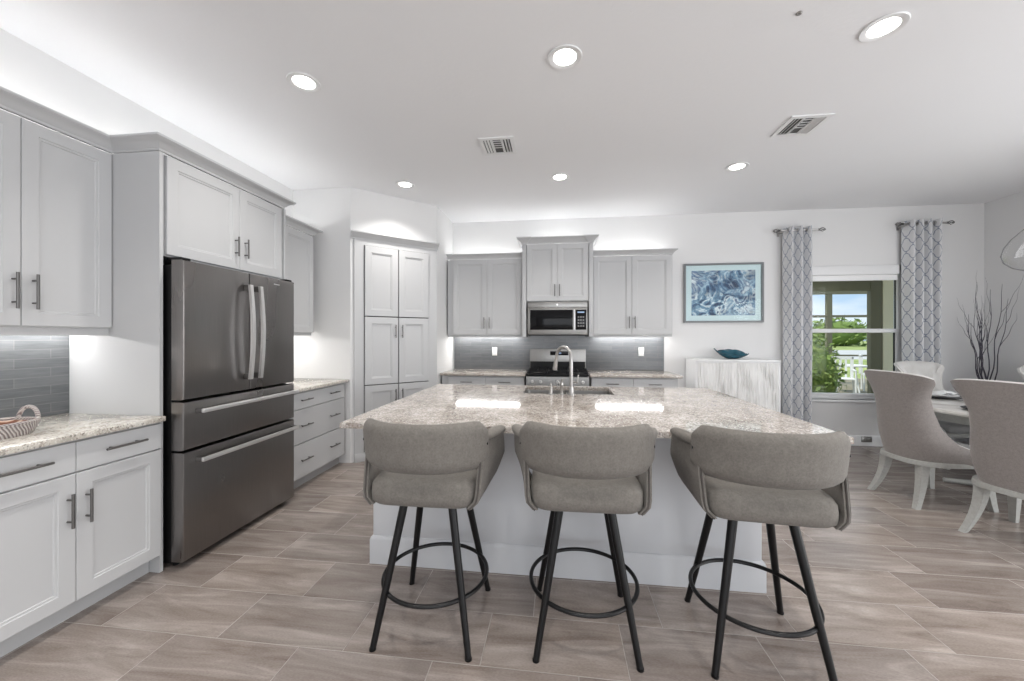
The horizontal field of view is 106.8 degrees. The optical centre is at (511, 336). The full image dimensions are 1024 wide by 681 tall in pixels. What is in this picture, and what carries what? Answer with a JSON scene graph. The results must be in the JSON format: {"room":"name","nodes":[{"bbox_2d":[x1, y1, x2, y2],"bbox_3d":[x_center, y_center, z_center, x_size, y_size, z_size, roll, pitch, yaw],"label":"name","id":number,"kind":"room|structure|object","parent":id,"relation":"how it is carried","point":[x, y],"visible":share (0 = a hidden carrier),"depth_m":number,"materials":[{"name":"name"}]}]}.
{"room":"kitchen","nodes":[
{"label":"kitchen","id":0,"kind":"room"},
{"bbox_2d":[0,28,292,416],"bbox_3d":[-2.842,-0.130,1.447,0.150,3.000,8.390,0,0,7],"label":"wall","id":1,"kind":"structure","parent":0,"point":[27,71],"depth_m":2.36,"materials":[{"name":"paint"}]},
{"bbox_2d":[0,335,68,417],"bbox_3d":[-2.708,0.204,1.886,0.010,0.503,0.794,0,0,7],"label":"backsplash","id":2,"kind":"structure","parent":1,"relation":"attached to","point":[34,369],"depth_m":2.13,"materials":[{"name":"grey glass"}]},
{"bbox_2d":[0,86,112,335],"bbox_3d":[-2.526,-0.581,1.867,0.374,1.146,0.789,0,0,7],"label":"upper cabinet","id":3,"kind":"object","parent":1,"relation":"attached to","point":[56,188],"visible":0.99,"depth_m":1.98,"materials":[{"name":"paint"}]},
{"bbox_2d":[110,132,295,278],"bbox_3d":[-2.263,-0.817,2.742,0.686,0.674,1.140,0,0,7],"label":"upper cabinet","id":4,"kind":"object","parent":1,"relation":"attached to","point":[208,220],"visible":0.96,"depth_m":2.56,"materials":[{"name":"paint"}]},
{"bbox_2d":[286,215,322,335],"bbox_3d":[-2.307,-0.585,3.727,0.386,1.139,0.885,0,0,7],"label":"upper cabinet","id":5,"kind":"object","parent":1,"relation":"attached to","point":[299,242],"visible":0.28,"depth_m":3.90,"materials":[{"name":"paint"}]},
{"bbox_2d":[293,187,452,462],"bbox_3d":[-1.509,-0.130,4.652,1.998,3.000,0.584,0,0,-38],"label":"wall","id":6,"kind":"structure","parent":0,"point":[328,353],"depth_m":4.18,"materials":[{"name":"paint"}]},
{"bbox_2d":[0,0,1023,222],"bbox_3d":[1.244,-1.705,0.953,8.380,0.150,8.690,0,0,7],"label":"ceiling","id":7,"kind":"structure","parent":0,"point":[662,96],"depth_m":2.52,"materials":[{"name":"paint"}]},
{"bbox_2d":[286,71,320,92],"bbox_3d":[-1.330,-1.626,2.429,0.200,0.008,0.200,0,0,7],"label":"recessed light","id":8,"kind":"object","parent":7,"relation":"in","point":[304,82],"visible":1,"depth_m":2.42,"materials":[{"name":"white"}]},
{"bbox_2d":[395,181,414,188],"bbox_3d":[-1.141,-1.626,4.056,0.200,0.008,0.200,0,0,7],"label":"recessed light","id":9,"kind":"object","parent":7,"relation":"in","point":[402,184],"visible":1,"depth_m":4.05,"materials":[{"name":"white"}]},
{"bbox_2d":[478,136,516,155],"bbox_3d":[-0.117,-1.623,3.237,0.288,0.012,0.288,0,0,7],"label":"ceiling vent","id":10,"kind":"object","parent":7,"relation":"in","point":[504,145],"visible":1,"depth_m":3.22,"materials":[{"name":"grey metal"}]},
{"bbox_2d":[550,173,569,181],"bbox_3d":[0.488,-1.626,3.869,0.200,0.008,0.200,0,0,7],"label":"recessed light","id":11,"kind":"object","parent":7,"relation":"in","point":[558,177],"visible":1,"depth_m":3.87,"materials":[{"name":"white plastic"}]},
{"bbox_2d":[548,44,581,69],"bbox_3d":[0.308,-1.626,2.212,0.200,0.008,0.200,0,0,7],"label":"recessed light","id":12,"kind":"object","parent":7,"relation":"in","point":[565,56],"visible":1,"depth_m":2.20,"materials":[{"name":"white"}]},
{"bbox_2d":[725,162,748,171],"bbox_3d":[2.152,-1.626,3.633,0.200,0.008,0.200,0,0,7],"label":"recessed light","id":13,"kind":"object","parent":7,"relation":"in","point":[738,166],"visible":1,"depth_m":3.62,"materials":[{"name":"white plastic"}]},
{"bbox_2d":[770,113,834,136],"bbox_3d":[2.223,-1.623,2.924,0.288,0.012,0.288,0,0,7],"label":"ceiling vent","id":14,"kind":"object","parent":7,"relation":"in","point":[798,125],"visible":1,"depth_m":2.91,"materials":[{"name":"grey metal"}]},
{"bbox_2d":[858,11,910,42],"bbox_3d":[1.954,-1.626,1.999,0.200,0.008,0.200,0,0,7],"label":"recessed light","id":15,"kind":"object","parent":7,"relation":"in","point":[885,26],"visible":1,"depth_m":1.99,"materials":[{"name":"white plastic"}]},
{"bbox_2d":[1000,229,1023,270],"bbox_3d":[4.547,-1.097,3.237,0.480,1.064,0.480,0,0,7],"label":"pendant lamp","id":16,"kind":"object","parent":7,"relation":"hanging from","point":[1023,229],"visible":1,"depth_m":3.38,"materials":[{"name":"silver glass"}]},
{"bbox_2d":[0,446,1023,680],"bbox_3d":[1.244,1.430,0.953,8.380,0.120,8.690,0,0,7],"label":"floor","id":17,"kind":"structure","parent":0,"point":[293,593],"depth_m":1.88,"materials":[{"name":"tile"}]},
{"bbox_2d":[0,422,160,657],"bbox_3d":[-2.366,0.929,1.846,0.659,0.882,0.787,0,0,7],"label":"base cabinet","id":18,"kind":"object","parent":17,"relation":"on","point":[80,520],"visible":0.99,"depth_m":1.81,"materials":[{"name":"paint"}]},
{"bbox_2d":[0,413,165,455],"bbox_3d":[-2.376,0.471,1.845,0.657,0.030,0.793,0,0,7],"label":"countertop","id":19,"kind":"structure","parent":18,"relation":"on","point":[56,429],"depth_m":1.92,"materials":[{"name":"beige stone"}]},
{"bbox_2d":[0,405,40,439],"bbox_3d":[-2.369,0.393,1.611,0.250,0.126,0.505,0,0,3],"label":"woven tray","id":20,"kind":"object","parent":19,"relation":"on","point":[10,427],"visible":1,"depth_m":1.78,"materials":[{"name":"wicker"}]},
{"bbox_2d":[69,151,162,572],"bbox_3d":[-2.355,0.144,2.254,0.621,2.452,0.020,0,0,7],"label":"end panel","id":21,"kind":"object","parent":17,"relation":"on","point":[120,372],"visible":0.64,"depth_m":2.23,"materials":[{"name":"paint"}]},
{"bbox_2d":[163,257,298,565],"bbox_3d":[-2.179,0.449,2.734,0.776,1.842,0.947,0,0,7],"label":"refrigerator","id":22,"kind":"object","parent":17,"relation":"on","point":[228,335],"visible":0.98,"depth_m":2.47,"materials":[{"name":"grey metal"}]},
{"bbox_2d":[282,209,285,278],"bbox_3d":[-2.233,0.144,3.259,0.621,2.452,0.020,0,0,7],"label":"end panel","id":23,"kind":"object","parent":17,"relation":"on","point":[283,210],"visible":0.14,"depth_m":3.21,"materials":[{"name":"paint"}]},
{"bbox_2d":[289,383,344,488],"bbox_3d":[-2.140,0.929,3.712,0.659,0.882,0.895,0,0,7],"label":"base cabinet","id":24,"kind":"object","parent":17,"relation":"on","point":[319,439],"visible":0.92,"depth_m":3.65,"materials":[{"name":"paint"}]},
{"bbox_2d":[288,378,348,391],"bbox_3d":[-2.154,0.471,3.718,0.667,0.030,0.907,0,0,7],"label":"countertop","id":25,"kind":"structure","parent":24,"relation":"on","point":[303,384],"depth_m":3.81,"materials":[{"name":"beige stone"}]},
{"bbox_2d":[351,230,439,462],"bbox_3d":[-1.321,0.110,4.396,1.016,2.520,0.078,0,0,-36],"label":"pantry cabinet","id":26,"kind":"object","parent":17,"relation":"on","point":[395,278],"visible":0.73,"depth_m":4.36,"materials":[{"name":"paint"}]},
{"bbox_2d":[363,418,505,662],"bbox_3d":[-0.374,0.866,1.831,0.692,1.008,0.585,0,0,7],"label":"bar stool","id":27,"kind":"object","parent":17,"relation":"on","point":[451,467],"visible":1,"depth_m":1.63,"materials":[{"name":"grey fabric"}]},
{"bbox_2d":[442,375,526,384],"bbox_3d":[-0.339,0.929,5.050,1.062,0.882,0.633,0,0,7],"label":"base cabinet","id":28,"kind":"object","parent":17,"relation":"on","point":[470,380],"visible":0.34,"depth_m":4.77,"materials":[{"name":"paint"}]},
{"bbox_2d":[440,369,527,375],"bbox_3d":[-0.339,0.471,5.046,1.085,0.030,0.618,0,0,7],"label":"countertop","id":29,"kind":"structure","parent":28,"relation":"on","point":[454,372],"depth_m":4.88,"materials":[{"name":"stone"}]},
{"bbox_2d":[526,349,588,385],"bbox_3d":[0.587,0.743,4.901,0.758,1.155,0.677,0,0,7],"label":"gas range","id":30,"kind":"object","parent":17,"relation":"on","point":[541,372],"visible":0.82,"depth_m":5.05,"materials":[{"name":"silver metal"}]},
{"bbox_2d":[526,370,588,375],"bbox_3d":[0.588,0.463,4.905,0.758,0.022,0.580,0,0,7],"label":"cooktop","id":31,"kind":"object","parent":30,"relation":"in","point":[531,372],"depth_m":4.68,"materials":[{"name":"black metal"}]},
{"bbox_2d":[370,390,766,592],"bbox_3d":[0.332,0.929,2.849,2.237,0.882,1.380,0,0,7],"label":"kitchen island","id":32,"kind":"object","parent":17,"relation":"on","point":[660,546],"visible":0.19,"depth_m":2.15,"materials":[{"name":"paint"}]},
{"bbox_2d":[340,384,853,443],"bbox_3d":[0.418,0.471,2.707,2.490,0.030,1.675,0,0,7],"label":"island countertop","id":33,"kind":"structure","parent":32,"relation":"on","point":[663,409],"depth_m":2.36,"materials":[{"name":"stone"}]},
{"bbox_2d":[548,382,553,394],"bbox_3d":[0.311,0.407,3.025,0.040,0.096,0.072,0,0,7],"label":"soap dispenser","id":34,"kind":"object","parent":33,"relation":"on","point":[550,387],"visible":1,"depth_m":3.00,"materials":[{"name":"silver metal"}]},
{"bbox_2d":[558,379,563,394],"bbox_3d":[0.391,0.393,3.035,0.032,0.126,0.093,0,0,-5],"label":"tap","id":35,"kind":"object","parent":33,"relation":"on","point":[561,384],"visible":1,"depth_m":2.99,"materials":[{"name":"silver metal"}]},
{"bbox_2d":[553,345,578,394],"bbox_3d":[0.418,0.261,3.081,0.070,0.388,0.294,0,0,-33],"label":"faucet","id":36,"kind":"object","parent":33,"relation":"on","point":[555,364],"visible":1,"depth_m":2.99,"materials":[{"name":"silver metal"}]},
{"bbox_2d":[525,390,610,394],"bbox_3d":[0.474,0.593,3.254,0.742,0.209,0.437,0,0,7],"label":"sink","id":37,"kind":"object","parent":33,"relation":"in","point":[527,391],"visible":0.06,"depth_m":3.45,"materials":[{"name":"silver metal"}]},
{"bbox_2d":[511,421,657,672],"bbox_3d":[0.334,0.866,1.778,0.692,1.008,0.585,0,0,6],"label":"bar stool","id":38,"kind":"object","parent":17,"relation":"on","point":[606,470],"visible":1,"depth_m":1.57,"materials":[{"name":"grey fabric"}]},
{"bbox_2d":[589,376,677,387],"bbox_3d":[1.496,0.929,4.828,1.014,0.882,0.633,0,0,7],"label":"base cabinet","id":39,"kind":"object","parent":17,"relation":"on","point":[593,381],"visible":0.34,"depth_m":4.55,"materials":[{"name":"paint"}]},
{"bbox_2d":[587,370,682,377],"bbox_3d":[1.511,0.471,4.823,1.069,0.030,0.618,0,0,7],"label":"countertop","id":40,"kind":"structure","parent":39,"relation":"on","point":[592,373],"depth_m":4.62,"materials":[{"name":"stone"}]},
{"bbox_2d":[685,358,780,412],"bbox_3d":[2.754,0.824,4.779,0.970,1.092,0.396,0,0,7],"label":"sideboard","id":41,"kind":"object","parent":17,"relation":"on","point":[757,381],"visible":0.51,"depth_m":4.59,"materials":[{"name":"white wood"}]},
{"bbox_2d":[714,348,748,358],"bbox_3d":[2.755,0.206,4.784,0.400,0.139,0.200,0,0,7],"label":"glass bowl","id":42,"kind":"object","parent":41,"relation":"on","point":[727,353],"visible":1,"depth_m":4.71,"materials":[{"name":"teal glass"}]},
{"bbox_2d":[670,425,850,680],"bbox_3d":[1.069,0.866,1.677,0.692,1.008,0.585,0,0,12],"label":"bar stool","id":43,"kind":"object","parent":17,"relation":"on","point":[796,481],"visible":1,"depth_m":1.49,"materials":[{"name":"grey fabric"}]},
{"bbox_2d":[864,369,998,511],"bbox_3d":[3.487,0.827,3.221,0.689,1.086,0.567,0,0,1],"label":"dining chair","id":44,"kind":"object","parent":17,"relation":"on","point":[910,431],"visible":1,"depth_m":3.07,"materials":[{"name":"beige fabric"}]},
{"bbox_2d":[894,361,969,469],"bbox_3d":[4.722,0.827,4.207,0.566,1.086,0.615,0,0,-1],"label":"dining chair","id":45,"kind":"object","parent":17,"relation":"on","point":[933,370],"visible":0.31,"depth_m":4.37,"materials":[{"name":"beige fabric"}]},
{"bbox_2d":[931,394,972,484],"bbox_3d":[4.520,0.988,3.220,1.810,0.759,1.810,0,0,7],"label":"dining table","id":46,"kind":"object","parent":17,"relation":"on","point":[949,410],"visible":0.17,"depth_m":3.29,"materials":[{"name":"stone"}]},
{"bbox_2d":[932,394,961,398],"bbox_3d":[4.297,0.592,3.799,0.310,0.032,0.310,0,0,7],"label":"dinner plate","id":47,"kind":"object","parent":46,"relation":"on","point":[945,396],"visible":0.61,"depth_m":3.74,"materials":[{"name":"black"}]},
{"bbox_2d":[932,390,956,395],"bbox_3d":[4.297,0.553,3.799,0.230,0.043,0.100,0,0,-13],"label":"napkin","id":48,"kind":"object","parent":47,"relation":"on","point":[942,392],"visible":0.95,"depth_m":3.77,"materials":[{"name":"white fabric"}]},
{"bbox_2d":[950,379,1023,532],"bbox_3d":[3.472,0.827,2.533,0.689,1.086,0.567,0,0,-11],"label":"dining chair","id":49,"kind":"object","parent":17,"relation":"on","point":[995,408],"visible":1,"depth_m":2.52,"materials":[{"name":"beige fabric"}]},
{"bbox_2d":[1017,366,1023,378],"bbox_3d":[5.282,0.827,3.705,0.615,1.086,0.566,0,0,-21],"label":"dining chair","id":50,"kind":"object","parent":17,"relation":"on","point":[1020,370],"visible":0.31,"depth_m":4.00,"materials":[{"name":"beige fabric"}]},
{"bbox_3d":[5.467,0.980,4.385,0.290,0.780,0.290,0,0,7],"label":"floor vase","id":51,"kind":"object","parent":17,"relation":"on","visible":0},
{"bbox_2d":[963,308,978,378],"bbox_3d":[5.380,0.144,4.425,0.186,1.053,0.034,0,0,19],"label":"twig","id":52,"kind":"object","parent":51,"relation":"in","point":[963,308],"visible":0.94,"depth_m":4.43,"materials":[{"name":"brown wood"}]},
{"bbox_2d":[957,299,988,376],"bbox_3d":[5.356,0.106,4.427,0.298,1.129,0.034,0,0,15],"label":"twig","id":53,"kind":"object","parent":51,"relation":"in","point":[957,299],"visible":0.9,"depth_m":4.41,"materials":[{"name":"brown wood"}]},
{"bbox_2d":[958,322,991,378],"bbox_3d":[5.348,0.216,4.398,0.317,0.910,0.055,0,0,24],"label":"twig","id":54,"kind":"object","parent":51,"relation":"in","point":[958,322],"visible":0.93,"depth_m":4.39,"materials":[{"name":"brown wood"}]},
{"bbox_2d":[973,301,985,379],"bbox_3d":[5.439,0.112,4.421,0.100,1.117,0.067,0,0,7],"label":"twig","id":55,"kind":"object","parent":51,"relation":"in","point":[973,301],"visible":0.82,"depth_m":4.41,"materials":[{"name":"brown wood"}]},
{"bbox_2d":[975,273,986,378],"bbox_3d":[5.467,-0.063,4.444,0.078,1.467,0.164,0,0,15],"label":"twig","id":56,"kind":"object","parent":51,"relation":"in","point":[976,273],"visible":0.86,"depth_m":4.42,"materials":[{"name":"brown wood"}]},
{"bbox_2d":[979,306,985,378],"bbox_3d":[5.372,0.119,4.342,0.197,1.104,0.052,0,0,-37],"label":"twig","id":57,"kind":"object","parent":51,"relation":"in","point":[984,306],"visible":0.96,"depth_m":4.35,"materials":[{"name":"brown wood"}]},
{"bbox_2d":[977,313,988,379],"bbox_3d":[5.430,0.174,4.368,0.086,0.992,0.090,0,0,-19],"label":"twig","id":58,"kind":"object","parent":51,"relation":"in","point":[988,313],"visible":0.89,"depth_m":4.38,"materials":[{"name":"brown wood"}]},
{"bbox_2d":[983,278,991,379],"bbox_3d":[5.370,0.005,4.292,0.245,1.332,0.061,0,0,-39],"label":"twig","id":59,"kind":"object","parent":51,"relation":"in","point":[985,278],"visible":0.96,"depth_m":4.33,"materials":[{"name":"brown wood"}]},
{"bbox_2d":[989,276,1023,379],"bbox_3d":[5.558,-0.029,4.289,0.281,1.400,0.085,0,0,40],"label":"twig","id":60,"kind":"object","parent":51,"relation":"in","point":[1023,276],"visible":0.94,"depth_m":4.32,"materials":[{"name":"brown wood"}]},
{"bbox_2d":[994,287,1019,379],"bbox_3d":[5.579,0.055,4.315,0.240,1.234,0.036,0,0,27],"label":"twig","id":61,"kind":"object","parent":51,"relation":"in","point":[1019,287],"visible":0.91,"depth_m":4.32,"materials":[{"name":"brown wood"}]},
{"bbox_2d":[453,203,983,437],"bbox_3d":[1.757,-0.130,5.191,8.080,3.000,0.150,0,0,7],"label":"wall","id":62,"kind":"structure","parent":0,"point":[851,236],"depth_m":4.92,"materials":[{"name":"paint"}]},
{"bbox_2d":[446,252,521,336],"bbox_3d":[-0.351,-0.550,5.179,1.009,1.097,0.379,0,0,7],"label":"upper cabinet","id":63,"kind":"object","parent":62,"relation":"attached to","point":[485,292],"visible":0.88,"depth_m":5.04,"materials":[{"name":"paint"}]},
{"bbox_2d":[516,234,598,336],"bbox_3d":[0.596,-0.637,5.009,1.030,1.270,0.489,0,0,7],"label":"upper cabinet","id":64,"kind":"object","parent":62,"relation":"attached to","point":[551,272],"visible":0.99,"depth_m":4.84,"materials":[{"name":"paint"}]},
{"bbox_2d":[528,302,586,335],"bbox_3d":[0.598,-0.233,5.022,0.758,0.430,0.441,0,0,7],"label":"microwave","id":65,"kind":"object","parent":64,"relation":"attached to","point":[544,318],"visible":1,"depth_m":4.84,"materials":[{"name":"silver metal"}]},
{"bbox_2d":[454,335,663,370],"bbox_3d":[0.603,0.213,5.250,2.875,0.486,0.010,0,0,7],"label":"backsplash","id":66,"kind":"structure","parent":62,"relation":"attached to","point":[513,353],"depth_m":5.23,"materials":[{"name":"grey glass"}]},
{"bbox_2d":[492,347,496,355],"bbox_3d":[-0.245,0.202,5.343,0.070,0.116,0.008,0,0,7],"label":"wall outlet","id":67,"kind":"object","parent":66,"relation":"attached to","point":[494,349],"visible":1,"depth_m":5.34,"materials":[{"name":"white plastic"}]},
{"bbox_2d":[639,347,643,355],"bbox_3d":[1.736,0.198,5.104,0.070,0.116,0.008,0,0,7],"label":"wall outlet","id":68,"kind":"object","parent":66,"relation":"attached to","point":[641,349],"visible":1,"depth_m":5.10,"materials":[{"name":"white plastic"}]},
{"bbox_2d":[593,248,677,336],"bbox_3d":[1.565,-0.550,4.947,1.031,1.097,0.379,0,0,7],"label":"upper cabinet","id":69,"kind":"object","parent":62,"relation":"attached to","point":[632,295],"visible":0.88,"depth_m":4.81,"materials":[{"name":"paint"}]},
{"bbox_2d":[683,262,763,322],"bbox_3d":[2.766,-0.578,4.977,0.984,0.776,0.032,0,0,7],"label":"framed picture","id":70,"kind":"object","parent":62,"relation":"attached to","point":[712,292],"visible":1,"depth_m":4.98,"materials":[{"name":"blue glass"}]},
{"bbox_2d":[691,270,754,315],"bbox_3d":[2.767,-0.578,4.980,0.790,0.590,0.001,0,0,7],"label":"print","id":71,"kind":"object","parent":70,"relation":"attached to","point":[713,292],"depth_m":4.98},
{"bbox_2d":[773,227,825,236],"bbox_3d":[3.618,-1.335,4.822,0.616,0.080,0.134,0,0,7],"label":"curtain rod","id":72,"kind":"object","parent":62,"relation":"attached to","point":[818,229],"visible":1,"depth_m":4.79,"materials":[{"name":"silver metal"}]},
{"bbox_2d":[782,225,812,422],"bbox_3d":[3.614,-0.022,4.780,0.342,2.725,0.138,0,0,7],"label":"window curtain","id":73,"kind":"object","parent":72,"relation":"hanging from","point":[797,290],"visible":0.87,"depth_m":4.77,"materials":[{"name":"grey fabric"}]},
{"bbox_2d":[812,266,901,402],"bbox_3d":[4.237,-0.037,4.861,1.405,1.725,0.150,0,0,7],"label":"window","id":74,"kind":"structure","parent":62,"relation":"in","point":[897,327],"depth_m":4.82,"materials":[{"name":"white plastic"}]},
{"bbox_2d":[812,265,898,281],"bbox_3d":[4.199,-0.804,4.819,1.220,0.188,0.085,0,0,7],"label":"roller blind","id":75,"kind":"object","parent":74,"relation":"attached to","point":[859,272],"visible":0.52,"depth_m":4.78,"materials":[{"name":"white fabric"}]},
{"bbox_2d":[861,436,871,441],"bbox_3d":[4.450,1.285,4.769,0.120,0.070,0.010,0,0,7],"label":"floor outlet","id":76,"kind":"object","parent":62,"relation":"attached to","point":[863,438],"visible":1,"depth_m":4.77,"materials":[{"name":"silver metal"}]},
{"bbox_2d":[848,435,968,446],"bbox_3d":[3.917,1.305,4.847,3.708,0.130,0.015,0,0,7],"label":"baseboard","id":77,"kind":"structure","parent":62,"relation":"attached to","point":[876,440],"depth_m":4.77,"materials":[{"name":"white wood"}]},
{"bbox_2d":[895,220,954,230],"bbox_3d":[5.013,-1.370,4.653,0.646,0.080,0.134,0,0,7],"label":"curtain rod","id":78,"kind":"object","parent":62,"relation":"attached to","point":[897,224],"visible":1,"depth_m":4.63,"materials":[{"name":"silver metal"}]},
{"bbox_2d":[901,218,941,363],"bbox_3d":[4.994,-0.040,4.613,0.392,2.760,0.138,0,0,7],"label":"window curtain","id":79,"kind":"object","parent":78,"relation":"hanging from","point":[921,243],"visible":0.76,"depth_m":4.59,"materials":[{"name":"grey fabric"}]},
{"bbox_2d":[882,280,892,370],"bbox_3d":[7.460,-0.250,5.146,4.425,3.360,0.050,0,0,7],"label":"wall","id":80,"kind":"structure","parent":0,"point":[887,285],"depth_m":5.38,"materials":[{"name":"beige paint"}]},
{"bbox_2d":[812,280,881,392],"bbox_3d":[3.587,-0.100,5.625,3.370,3.060,0.060,0,0,7],"label":"door frame","id":81,"kind":"structure","parent":80,"relation":"attached to","point":[873,288],"depth_m":5.41,"materials":[{"name":"brown metal"}]},
{"bbox_2d":[984,191,1023,382],"bbox_3d":[5.329,-0.130,0.458,0.150,3.000,8.390,0,0,7],"label":"wall","id":82,"kind":"structure","parent":0,"point":[1003,217],"depth_m":4.42,"materials":[{"name":"paint"}]},
{"label":"outside","id":83,"kind":"structure","parent":0,"visible":0},
{"bbox_2d":[838,378,866,392],"bbox_3d":[21.054,1.470,7.499,80.000,0.080,9.050,0,0,7],"label":"ground","id":84,"kind":"structure","parent":83,"point":[849,389],"depth_m":10.98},
{"bbox_2d":[812,334,846,392],"bbox_3d":[5.855,0.810,7.653,1.458,1.937,1.160,0,0,7],"label":"bush","id":85,"kind":"object","parent":84,"relation":"on","point":[825,377],"visible":0.23,"depth_m":7.26,"materials":[{"name":"green plant"}]},
{"bbox_2d":[813,291,866,355],"bbox_3d":[8.914,-0.110,14.554,8.740,3.080,6.060,0,0,7],"label":"screen enclosure","id":86,"kind":"object","parent":84,"relation":"on","point":[828,316],"visible":0.04,"depth_m":11.44,"materials":[{"name":"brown metal"}]},
{"bbox_2d":[832,356,856,392],"bbox_3d":[7.912,0.955,9.128,0.516,0.950,0.530,0,0,37],"label":"patio chair","id":87,"kind":"object","parent":84,"relation":"on","point":[852,369],"visible":0.48,"depth_m":9.18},
{"bbox_2d":[836,364,866,392],"bbox_3d":[8.589,1.071,9.789,0.840,0.723,0.840,0,0,7],"label":"patio table","id":88,"kind":"object","parent":84,"relation":"on","point":[848,365],"visible":0.27,"depth_m":9.50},
{"bbox_2d":[859,354,866,390],"bbox_3d":[9.623,0.955,10.124,0.530,0.950,0.516,0,0,37],"label":"patio chair","id":89,"kind":"object","parent":84,"relation":"on","point":[860,355],"visible":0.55,"depth_m":10.08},
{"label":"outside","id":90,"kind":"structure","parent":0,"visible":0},
{"bbox_2d":[819,341,866,377],"bbox_3d":[39.667,1.490,78.049,180.000,0.080,135.500,0,0,7],"label":"ground","id":91,"kind":"structure","parent":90,"point":[854,347],"depth_m":23.45,"materials":[{"name":"green plant"}]},
{"bbox_2d":[812,317,866,345],"bbox_3d":[51.567,-0.674,60.155,10.558,6.000,5.713,0,0,7],"label":"tree","id":92,"kind":"object","parent":91,"relation":"on","point":[839,339],"visible":0.56,"depth_m":58.92,"materials":[{"name":"green plant"}]},
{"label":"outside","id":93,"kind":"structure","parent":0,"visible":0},
{"bbox_2d":[832,350,866,359],"bbox_3d":[34.169,1.445,32.630,180.000,0.010,19.000,0,0,7],"label":"ground","id":94,"kind":"structure","parent":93,"point":[841,352],"depth_m":33.16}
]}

